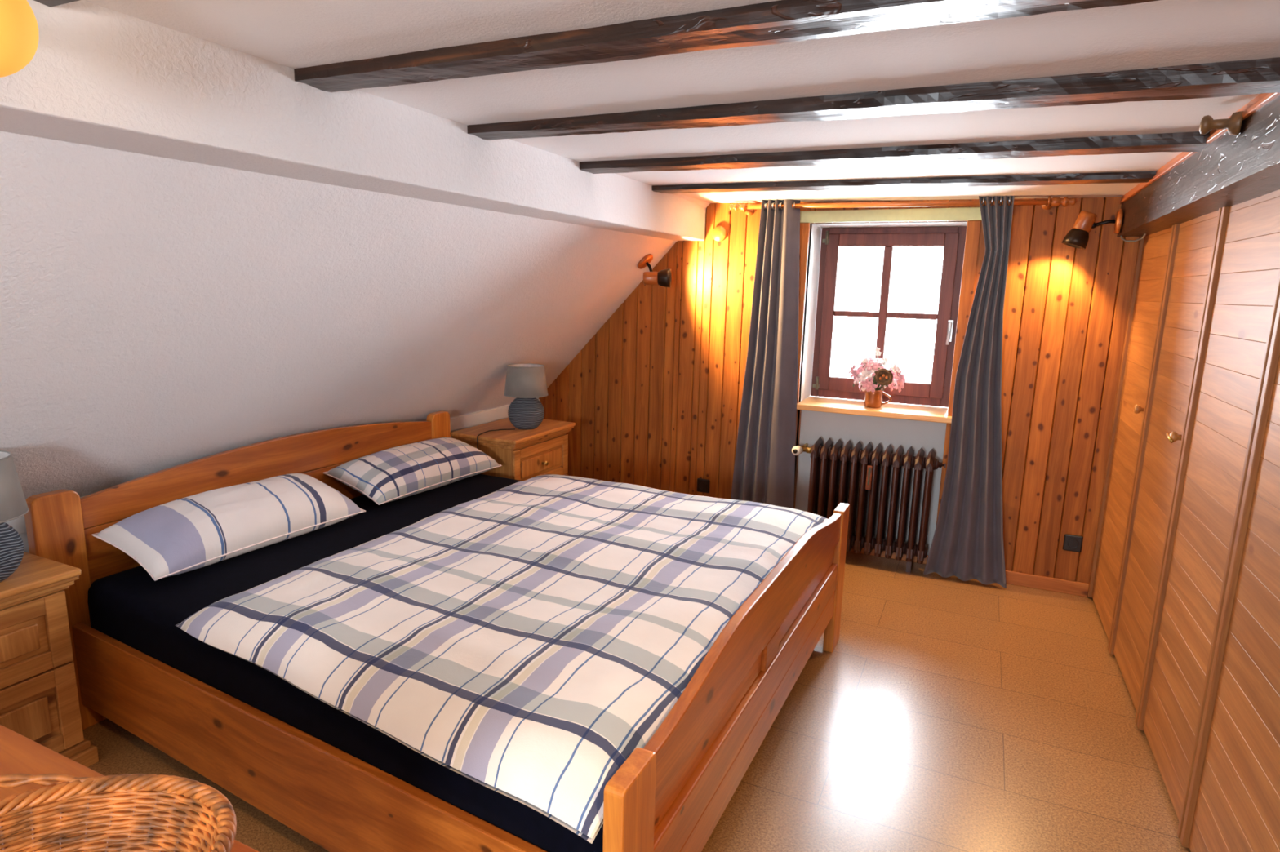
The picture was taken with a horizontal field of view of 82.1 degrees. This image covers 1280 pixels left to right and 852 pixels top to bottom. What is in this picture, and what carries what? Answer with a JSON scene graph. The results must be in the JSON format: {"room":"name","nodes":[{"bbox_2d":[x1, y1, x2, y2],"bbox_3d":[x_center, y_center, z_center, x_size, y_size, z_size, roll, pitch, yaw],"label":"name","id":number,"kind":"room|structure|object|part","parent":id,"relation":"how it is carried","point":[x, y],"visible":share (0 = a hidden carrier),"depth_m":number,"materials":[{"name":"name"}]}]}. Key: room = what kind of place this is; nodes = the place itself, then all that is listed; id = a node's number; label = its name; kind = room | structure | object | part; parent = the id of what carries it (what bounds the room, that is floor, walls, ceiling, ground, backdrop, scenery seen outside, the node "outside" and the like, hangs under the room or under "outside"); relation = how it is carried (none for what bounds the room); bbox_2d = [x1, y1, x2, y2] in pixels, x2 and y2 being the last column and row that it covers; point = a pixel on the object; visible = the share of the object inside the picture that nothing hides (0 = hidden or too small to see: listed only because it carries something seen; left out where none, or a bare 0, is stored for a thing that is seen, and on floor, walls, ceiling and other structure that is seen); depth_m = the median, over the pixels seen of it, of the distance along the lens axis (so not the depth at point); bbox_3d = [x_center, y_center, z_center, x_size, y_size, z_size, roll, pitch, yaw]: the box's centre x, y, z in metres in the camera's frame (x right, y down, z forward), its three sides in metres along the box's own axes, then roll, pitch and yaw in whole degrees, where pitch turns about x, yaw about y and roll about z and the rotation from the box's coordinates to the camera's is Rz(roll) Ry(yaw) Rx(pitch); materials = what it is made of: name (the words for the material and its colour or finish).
{"room":"bedroom","nodes":[
{"label":"bedroom","id":0,"kind":"room"},
{"bbox_2d":[19,398,538,553],"bbox_3d":[-1.990,0.596,2.448,0.120,0.726,5.696,7,12,26],"label":"wall","id":1,"kind":"structure","parent":0,"point":[24,535],"depth_m":2.34,"materials":[{"name":"white paint"}]},
{"bbox_2d":[5,399,540,533],"bbox_3d":[-1.926,0.294,2.364,0.023,0.071,5.693,7,12,26],"label":"trim","id":2,"kind":"structure","parent":1,"relation":"attached to","point":[18,524],"depth_m":4.20,"materials":[{"name":"white paint"}]},
{"bbox_2d":[0,131,710,499],"bbox_3d":[-1.402,-0.388,1.994,1.421,1.423,5.735,7,12,26],"label":"wall","id":3,"kind":"structure","parent":0,"point":[157,313],"depth_m":2.33,"materials":[{"name":"white paint"}]},
{"bbox_2d":[0,0,39,77],"bbox_3d":[-0.967,-0.558,1.020,0.278,0.148,0.148,6,12,24],"label":"globe lamp","id":4,"kind":"object","parent":3,"relation":"attached to","point":[19,28],"visible":1,"depth_m":1.00,"materials":[{"name":"yellow glass"}]},
{"bbox_2d":[0,0,706,240],"bbox_3d":[-0.996,-0.747,1.708,0.380,0.254,5.640,6,12,24],"label":"ceiling beam","id":5,"kind":"structure","parent":3,"relation":"attached to","point":[96,76],"depth_m":1.66,"materials":[{"name":"white paint"}]},
{"bbox_2d":[637,253,671,287],"bbox_3d":[0.083,-0.865,4.082,0.237,0.183,0.183,6,12,24],"label":"wall spotlight","id":6,"kind":"object","parent":3,"relation":"attached to","point":[663,277],"visible":1,"depth_m":4.02,"materials":[{"name":"brown wood"}]},
{"bbox_3d":[0.030,-0.927,4.138,0.082,0.085,0.108,6,12,24],"label":"mounting plate","id":7,"kind":"part","parent":6,"relation":"part of","materials":[{"name":"brown wood"}]},
{"bbox_3d":[0.057,-0.875,4.104,0.030,0.085,0.105,-2,11,-18],"label":"arm","id":8,"kind":"part","parent":6,"relation":"part of","materials":[{"name":"black metal"}]},
{"bbox_3d":[0.134,-0.814,4.039,0.074,0.100,0.100,3,11,6],"label":"lamp shade","id":9,"kind":"part","parent":6,"relation":"part of","materials":[{"name":"brown metal"}]},
{"bbox_2d":[82,551,1191,851],"bbox_3d":[-0.127,1.144,2.058,4.300,0.120,6.600,6,12,24],"label":"floor","id":10,"kind":"structure","parent":0,"point":[951,713],"depth_m":2.40,"materials":[{"name":"tile"}]},
{"bbox_2d":[0,551,98,767],"bbox_3d":[-1.852,0.734,2.025,0.312,0.618,0.468,6,12,24],"label":"nightstand","id":11,"kind":"object","parent":10,"relation":"on","point":[39,701],"visible":0.78,"depth_m":2.07,"materials":[{"name":"brown wood"}]},
{"bbox_2d":[0,450,29,582],"bbox_3d":[-1.774,0.257,1.949,0.240,0.351,0.240,6,12,24],"label":"table lamp","id":12,"kind":"object","parent":11,"relation":"on","point":[13,504],"visible":1,"depth_m":1.97,"materials":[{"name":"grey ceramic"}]},
{"bbox_3d":[-1.772,0.164,1.931,0.238,0.158,0.238,6,12,24],"label":"lamp shade","id":13,"kind":"part","parent":12,"relation":"part of","materials":[{"name":"grey fabric"}]},
{"bbox_3d":[-1.741,0.609,1.950,0.009,0.076,0.252,6,12,24],"label":"raised panel","id":14,"kind":"part","parent":11,"relation":"part of","materials":[{"name":"brown wood"}]},
{"bbox_3d":[-1.747,0.846,1.995,0.009,0.114,0.252,6,12,24],"label":"raised panel","id":15,"kind":"part","parent":11,"relation":"part of","materials":[{"name":"brown wood"}]},
{"bbox_3d":[-1.742,0.609,1.950,0.015,0.216,0.400,6,12,24],"label":"drawer","id":16,"kind":"part","parent":11,"relation":"part of","materials":[{"name":"brown wood"}]},
{"bbox_3d":[-1.845,0.469,1.974,0.293,0.037,0.460,6,12,24],"label":"cornice","id":17,"kind":"part","parent":11,"relation":"part of","materials":[{"name":"brown wood"}]},
{"bbox_3d":[-1.748,0.846,1.995,0.015,0.254,0.400,6,12,24],"label":"drawer","id":18,"kind":"part","parent":11,"relation":"part of","materials":[{"name":"brown wood"}]},
{"bbox_2d":[0,724,259,851],"bbox_3d":[-1.147,0.908,0.975,1.100,0.700,0.658,6,12,24],"label":"table","id":19,"kind":"object","parent":10,"relation":"on","point":[19,754],"visible":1,"depth_m":1.14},
{"bbox_2d":[0,773,236,851],"bbox_3d":[-0.644,0.524,0.736,0.384,0.164,0.434,6,12,24],"label":"wicker basket","id":20,"kind":"object","parent":19,"relation":"on","point":[59,789],"visible":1,"depth_m":0.89,"materials":[{"name":"brown wicker"}]},
{"bbox_3d":[-0.765,0.443,0.810,0.095,0.045,0.296,8,13,31],"label":"twisted handle","id":21,"kind":"part","parent":20,"relation":"part of","materials":[{"name":"wicker"}]},
{"bbox_2d":[24,411,849,851],"bbox_3d":[-0.522,0.553,2.606,2.125,0.819,2.030,6,12,24],"label":"double bed","id":22,"kind":"object","parent":10,"relation":"on","point":[670,794],"visible":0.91,"depth_m":1.97,"materials":[{"name":"brown wood"}]},
{"bbox_3d":[-1.807,0.592,2.315,0.046,0.790,0.135,6,12,24],"label":"headboard post","id":23,"kind":"part","parent":22,"relation":"part of","materials":[{"name":"brown wood"}]},
{"bbox_3d":[-0.918,0.871,1.859,2.000,0.271,0.028,7,12,29],"label":"rail","id":24,"kind":"part","parent":22,"relation":"part of","materials":[{"name":"brown wood"}]},
{"bbox_2d":[88,474,603,851],"bbox_3d":[-0.518,0.562,2.610,2.013,0.215,1.903,6,12,24],"label":"mattress","id":25,"kind":"object","parent":22,"relation":"on","point":[142,613],"visible":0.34,"depth_m":2.10,"materials":[{"name":"black fabric"}]},
{"bbox_2d":[91,473,365,581],"bbox_3d":[-1.417,0.319,2.626,0.324,0.214,0.812,7,12,26],"label":"pillow","id":26,"kind":"object","parent":25,"relation":"on","point":[184,535],"visible":1,"depth_m":2.46,"materials":[{"name":"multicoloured fabric"}]},
{"bbox_2d":[323,437,502,505],"bbox_3d":[-1.032,0.184,3.439,0.334,0.194,0.802,7,12,27],"label":"pillow","id":27,"kind":"object","parent":25,"relation":"on","point":[397,473],"visible":1,"depth_m":3.27,"materials":[{"name":"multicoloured fabric"}]},
{"bbox_2d":[175,474,827,843],"bbox_3d":[-0.276,0.447,2.417,1.438,0.111,1.965,6,12,24],"label":"duvet","id":28,"kind":"object","parent":25,"relation":"on","point":[523,639],"visible":0.95,"depth_m":1.89,"materials":[{"name":"white fabric"}]},
{"bbox_3d":[-1.055,0.316,3.880,0.046,0.787,0.135,6,12,24],"label":"headboard post","id":29,"kind":"part","parent":22,"relation":"part of","materials":[{"name":"brown wood"}]},
{"bbox_3d":[-0.023,0.908,1.370,0.043,0.605,0.136,6,12,24],"label":"footboard post","id":30,"kind":"part","parent":22,"relation":"part of","materials":[{"name":"brown wood"}]},
{"bbox_3d":[0.805,0.620,3.011,0.043,0.600,0.136,6,12,24],"label":"footboard post","id":31,"kind":"part","parent":22,"relation":"part of","materials":[{"name":"brown wood"}]},
{"bbox_2d":[450,417,575,480],"bbox_3d":[-0.703,0.333,4.156,0.424,0.666,0.610,6,12,24],"label":"nightstand","id":32,"kind":"object","parent":10,"relation":"on","point":[523,455],"visible":0.45,"depth_m":3.94,"materials":[{"name":"brown wood"}]},
{"bbox_2d":[476,363,548,448],"bbox_3d":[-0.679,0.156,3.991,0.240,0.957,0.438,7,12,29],"label":"table lamp","id":33,"kind":"object","parent":32,"relation":"on","point":[525,382],"visible":0.98,"depth_m":3.96,"materials":[{"name":"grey ceramic"}]},
{"bbox_3d":[-0.799,0.329,3.991,0.066,0.613,0.270,10,14,38],"label":"lamp cord","id":34,"kind":"part","parent":33,"relation":"part of","materials":[{"name":"black plastic"}]},
{"bbox_3d":[-0.621,-0.249,4.002,0.238,0.158,0.238,6,12,24],"label":"lamp shade","id":35,"kind":"part","parent":33,"relation":"part of","materials":[{"name":"grey fabric"}]},
{"bbox_3d":[-0.696,0.045,4.101,0.405,0.037,0.602,6,12,24],"label":"cornice","id":36,"kind":"part","parent":32,"relation":"part of","materials":[{"name":"brown wood"}]},
{"bbox_3d":[-0.542,0.203,4.056,0.015,0.233,0.542,6,12,24],"label":"drawer","id":37,"kind":"part","parent":32,"relation":"part of","materials":[{"name":"brown wood"}]},
{"bbox_3d":[-0.541,0.204,4.056,0.009,0.093,0.394,6,12,24],"label":"raised panel","id":38,"kind":"part","parent":32,"relation":"part of","materials":[{"name":"brown wood"}]},
{"bbox_3d":[-0.524,0.206,4.048,0.032,0.032,0.032,6,12,24],"label":"knob","id":39,"kind":"part","parent":32,"relation":"part of","materials":[{"name":"gold metal"}]},
{"bbox_2d":[791,436,946,573],"bbox_3d":[1.215,0.416,3.992,0.783,0.655,0.237,6,12,24],"label":"radiator","id":40,"kind":"object","parent":10,"relation":"on","point":[825,470],"visible":0.82,"depth_m":3.90,"materials":[{"name":"brown metal"}]},
{"bbox_2d":[1087,189,1279,851],"bbox_3d":[1.578,0.351,1.463,0.579,1.740,4.236,6,12,24],"label":"wardrobe","id":41,"kind":"object","parent":10,"relation":"on","point":[1184,588],"visible":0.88,"depth_m":2.11,"materials":[{"name":"brown wood"}]},
{"bbox_3d":[1.994,-0.067,2.932,0.037,0.038,0.038,6,12,24],"label":"knob","id":42,"kind":"part","parent":41,"relation":"part of","materials":[{"name":"brown wood"}]},
{"bbox_3d":[1.749,0.036,2.394,0.036,0.036,0.036,6,12,24],"label":"knob","id":43,"kind":"part","parent":41,"relation":"part of","materials":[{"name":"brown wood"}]},
{"bbox_2d":[83,0,1279,203],"bbox_3d":[0.518,-0.778,1.241,2.841,0.210,6.100,6,12,24],"label":"ceiling","id":44,"kind":"structure","parent":0,"point":[294,34],"depth_m":1.56,"materials":[{"name":"white paint"}]},
{"bbox_2d":[33,0,79,7],"bbox_3d":[-0.091,-0.598,0.749,2.104,0.062,0.116,7,12,25],"label":"ceiling beam","id":45,"kind":"structure","parent":44,"relation":"attached to","point":[50,3],"depth_m":1.22,"materials":[{"name":"black wood"}]},
{"bbox_2d":[293,0,1160,92],"bbox_3d":[0.160,-0.691,1.276,2.105,0.065,0.111,7,12,26],"label":"ceiling beam","id":46,"kind":"structure","parent":44,"relation":"attached to","point":[783,21],"depth_m":1.29,"materials":[{"name":"black wood"}]},
{"bbox_2d":[466,57,1279,140],"bbox_3d":[0.420,-0.784,1.824,2.107,0.072,0.111,7,12,27],"label":"ceiling beam","id":47,"kind":"structure","parent":44,"relation":"attached to","point":[1261,76],"depth_m":1.65,"materials":[{"name":"black wood"}]},
{"bbox_2d":[579,131,1209,173],"bbox_3d":[0.718,-0.900,2.449,2.105,0.064,0.121,7,12,26],"label":"ceiling beam","id":48,"kind":"structure","parent":44,"relation":"attached to","point":[1190,142],"depth_m":2.32,"materials":[{"name":"black wood"}]},
{"bbox_2d":[652,171,1155,193],"bbox_3d":[1.016,-1.016,3.075,2.103,0.054,0.122,6,12,25],"label":"ceiling beam","id":49,"kind":"structure","parent":44,"relation":"attached to","point":[1138,176],"depth_m":2.97,"materials":[{"name":"black wood"}]},
{"bbox_2d":[704,213,948,555],"bbox_3d":[1.208,-0.381,4.315,4.050,2.100,0.660,6,12,24],"label":"wall","id":50,"kind":"structure","parent":0,"point":[906,433],"depth_m":4.03,"materials":[{"name":"white paint"}]},
{"bbox_2d":[796,226,966,423],"bbox_3d":[1.306,-0.573,3.967,0.827,0.995,0.415,6,12,24],"label":"window","id":51,"kind":"structure","parent":50,"relation":"in","point":[935,393],"depth_m":4.04,"materials":[{"name":"brown wood"}]},
{"bbox_3d":[1.281,-0.094,4.028,0.827,0.030,0.349,6,12,24],"label":"sill","id":52,"kind":"part","parent":51,"relation":"part of","materials":[{"name":"brown wood"}]},
{"bbox_2d":[848,347,906,408],"bbox_3d":[1.278,-0.262,3.969,0.300,0.322,0.206,6,12,24],"label":"flower arrangement","id":53,"kind":"object","parent":51,"relation":"on","point":[872,383],"visible":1,"depth_m":3.92,"materials":[{"name":"pink plant"}]},
{"bbox_2d":[864,388,891,408],"bbox_3d":[1.288,-0.149,3.976,0.144,0.098,0.100,6,12,24],"label":"mug","id":54,"kind":"object","parent":51,"relation":"on","point":[872,400],"depth_m":3.95,"materials":[{"name":"orange ceramic"}]},
{"bbox_3d":[1.653,-0.499,3.922,0.026,0.130,0.057,6,12,24],"label":"handle","id":55,"kind":"part","parent":51,"relation":"part of","materials":[{"name":"silver metal"}]},
{"bbox_2d":[798,220,968,409],"bbox_3d":[1.310,-0.589,3.985,0.829,1.012,0.316,6,12,24],"label":"trim","id":56,"kind":"structure","parent":50,"relation":"attached to","point":[816,229],"depth_m":4.10,"materials":[{"name":"white paint"}]},
{"bbox_2d":[849,546,928,564],"bbox_3d":[1.246,0.694,4.154,0.769,0.050,0.014,6,12,24],"label":"baseboard","id":57,"kind":"structure","parent":50,"relation":"attached to","point":[904,557],"depth_m":4.07,"materials":[{"name":"brown wood"}]},
{"bbox_2d":[538,197,1139,596],"bbox_3d":[0.806,-0.269,4.128,3.320,1.930,0.050,6,12,24],"label":"wall","id":58,"kind":"structure","parent":0,"point":[653,399],"depth_m":3.74,"materials":[{"name":"brown wood"}]},
{"bbox_2d":[697,478,710,493],"bbox_3d":[0.379,0.358,4.402,0.080,0.084,0.020,6,12,24],"label":"power socket","id":59,"kind":"object","parent":58,"relation":"attached to","point":[703,485],"visible":1,"depth_m":4.40,"materials":[{"name":"black plastic"}]},
{"bbox_2d":[711,226,727,241],"bbox_3d":[0.445,-1.076,4.114,0.086,0.086,0.024,6,12,24],"label":"disc","id":60,"kind":"object","parent":58,"relation":"attached to","point":[719,233],"visible":1,"depth_m":4.10,"materials":[{"name":"yellow glass"}]},
{"bbox_2d":[793,409,951,527],"bbox_3d":[1.239,0.332,4.050,0.809,0.800,0.112,6,12,24],"label":"trim","id":61,"kind":"structure","parent":58,"relation":"attached to","point":[948,425],"depth_m":3.83,"materials":[{"name":"brown wood"}]},
{"bbox_2d":[796,220,981,416],"bbox_3d":[1.238,-0.546,3.836,0.893,1.004,0.015,6,12,24],"label":"trim","id":62,"kind":"structure","parent":58,"relation":"attached to","point":[973,228],"depth_m":3.67,"materials":[{"name":"brown wood"}]},
{"bbox_2d":[800,207,982,222],"bbox_3d":[1.247,-1.070,3.734,0.933,0.060,0.021,6,12,24],"label":"trim","id":63,"kind":"structure","parent":58,"relation":"attached to","point":[965,213],"depth_m":3.71,"materials":[{"name":"beige paint"}]},
{"bbox_2d":[728,195,1075,216],"bbox_3d":[1.240,-1.103,3.679,1.636,0.060,0.117,6,12,24],"label":"curtain rod","id":64,"kind":"object","parent":58,"relation":"attached to","point":[1046,204],"visible":1,"depth_m":3.59,"materials":[{"name":"brown wood"}]},
{"bbox_2d":[730,199,799,508],"bbox_3d":[0.701,-0.263,4.044,0.380,1.909,0.058,6,12,24],"label":"curtain","id":65,"kind":"object","parent":64,"relation":"hanging from","point":[764,468],"visible":0.88,"depth_m":4.02,"materials":[{"name":"fabric"}]},
{"bbox_3d":[1.225,-1.099,3.646,1.500,0.037,0.025,6,12,24],"label":"rod","id":66,"kind":"part","parent":64,"relation":"part of","materials":[{"name":"brown wood"}]},
{"bbox_2d":[923,195,1014,588],"bbox_3d":[1.688,-0.152,3.595,0.390,1.914,0.058,6,12,24],"label":"curtain","id":67,"kind":"object","parent":64,"relation":"hanging from","point":[967,543],"visible":0.98,"depth_m":3.64,"materials":[{"name":"fabric"}]},
{"bbox_2d":[1005,570,1088,597],"bbox_3d":[1.891,0.775,3.760,0.700,0.068,0.015,6,12,24],"label":"baseboard","id":68,"kind":"structure","parent":58,"relation":"attached to","point":[1044,583],"depth_m":3.68,"materials":[{"name":"brown wood"}]},
{"bbox_2d":[1062,533,1083,552],"bbox_3d":[2.128,0.577,3.610,0.080,0.084,0.020,6,12,24],"label":"power socket","id":69,"kind":"object","parent":58,"relation":"attached to","point":[1072,543],"visible":1,"depth_m":3.60,"materials":[{"name":"black plastic"}]},
{"bbox_2d":[1116,95,1279,236],"bbox_3d":[1.190,-0.532,1.098,0.146,0.150,4.935,6,12,24],"label":"beam","id":70,"kind":"structure","parent":58,"relation":"attached to","point":[1231,171],"depth_m":1.96,"materials":[{"name":"black wood"}]},
{"bbox_2d":[1062,208,1123,249],"bbox_3d":[2.027,-0.883,3.301,0.218,0.174,0.112,6,12,24],"label":"wall spotlight","id":71,"kind":"object","parent":70,"relation":"attached to","point":[1077,237],"visible":1,"depth_m":3.28,"materials":[{"name":"brown wood"}]},
{"bbox_3d":[1.972,-0.848,3.326,0.105,0.093,0.100,6,12,24],"label":"lamp shade","id":72,"kind":"part","parent":71,"relation":"part of","materials":[{"name":"brown metal"}]},
{"bbox_3d":[2.066,-0.902,3.279,0.096,0.037,0.022,6,12,24],"label":"arm","id":73,"kind":"part","parent":71,"relation":"part of","materials":[{"name":"black metal"}]},
{"bbox_3d":[2.118,-0.907,3.256,0.020,0.107,0.107,6,12,24],"label":"mounting plate","id":74,"kind":"part","parent":71,"relation":"part of","materials":[{"name":"brown wood"}]},
{"bbox_2d":[1120,234,1146,242],"bbox_3d":[2.164,-0.825,3.220,0.018,0.036,0.112,-3,12,-24],"label":"cable","id":75,"kind":"object","parent":70,"relation":"attached to","point":[1144,236],"visible":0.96,"depth_m":3.22,"materials":[{"name":"black plastic"}]},
{"bbox_2d":[1199,111,1244,135],"bbox_3d":[1.379,-0.715,1.744,0.081,0.054,0.054,9,13,37],"label":"peg","id":76,"kind":"object","parent":70,"relation":"attached to","point":[1233,124],"visible":0.99,"depth_m":1.73,"materials":[{"name":"brown wood"}]},
{"bbox_2d":[1119,93,1279,204],"bbox_3d":[0.989,-0.584,0.793,0.040,0.062,5.638,6,12,24],"label":"trim","id":77,"kind":"structure","parent":58,"relation":"attached to","point":[1260,101],"depth_m":1.98,"materials":[{"name":"brown wood"}]}
]}

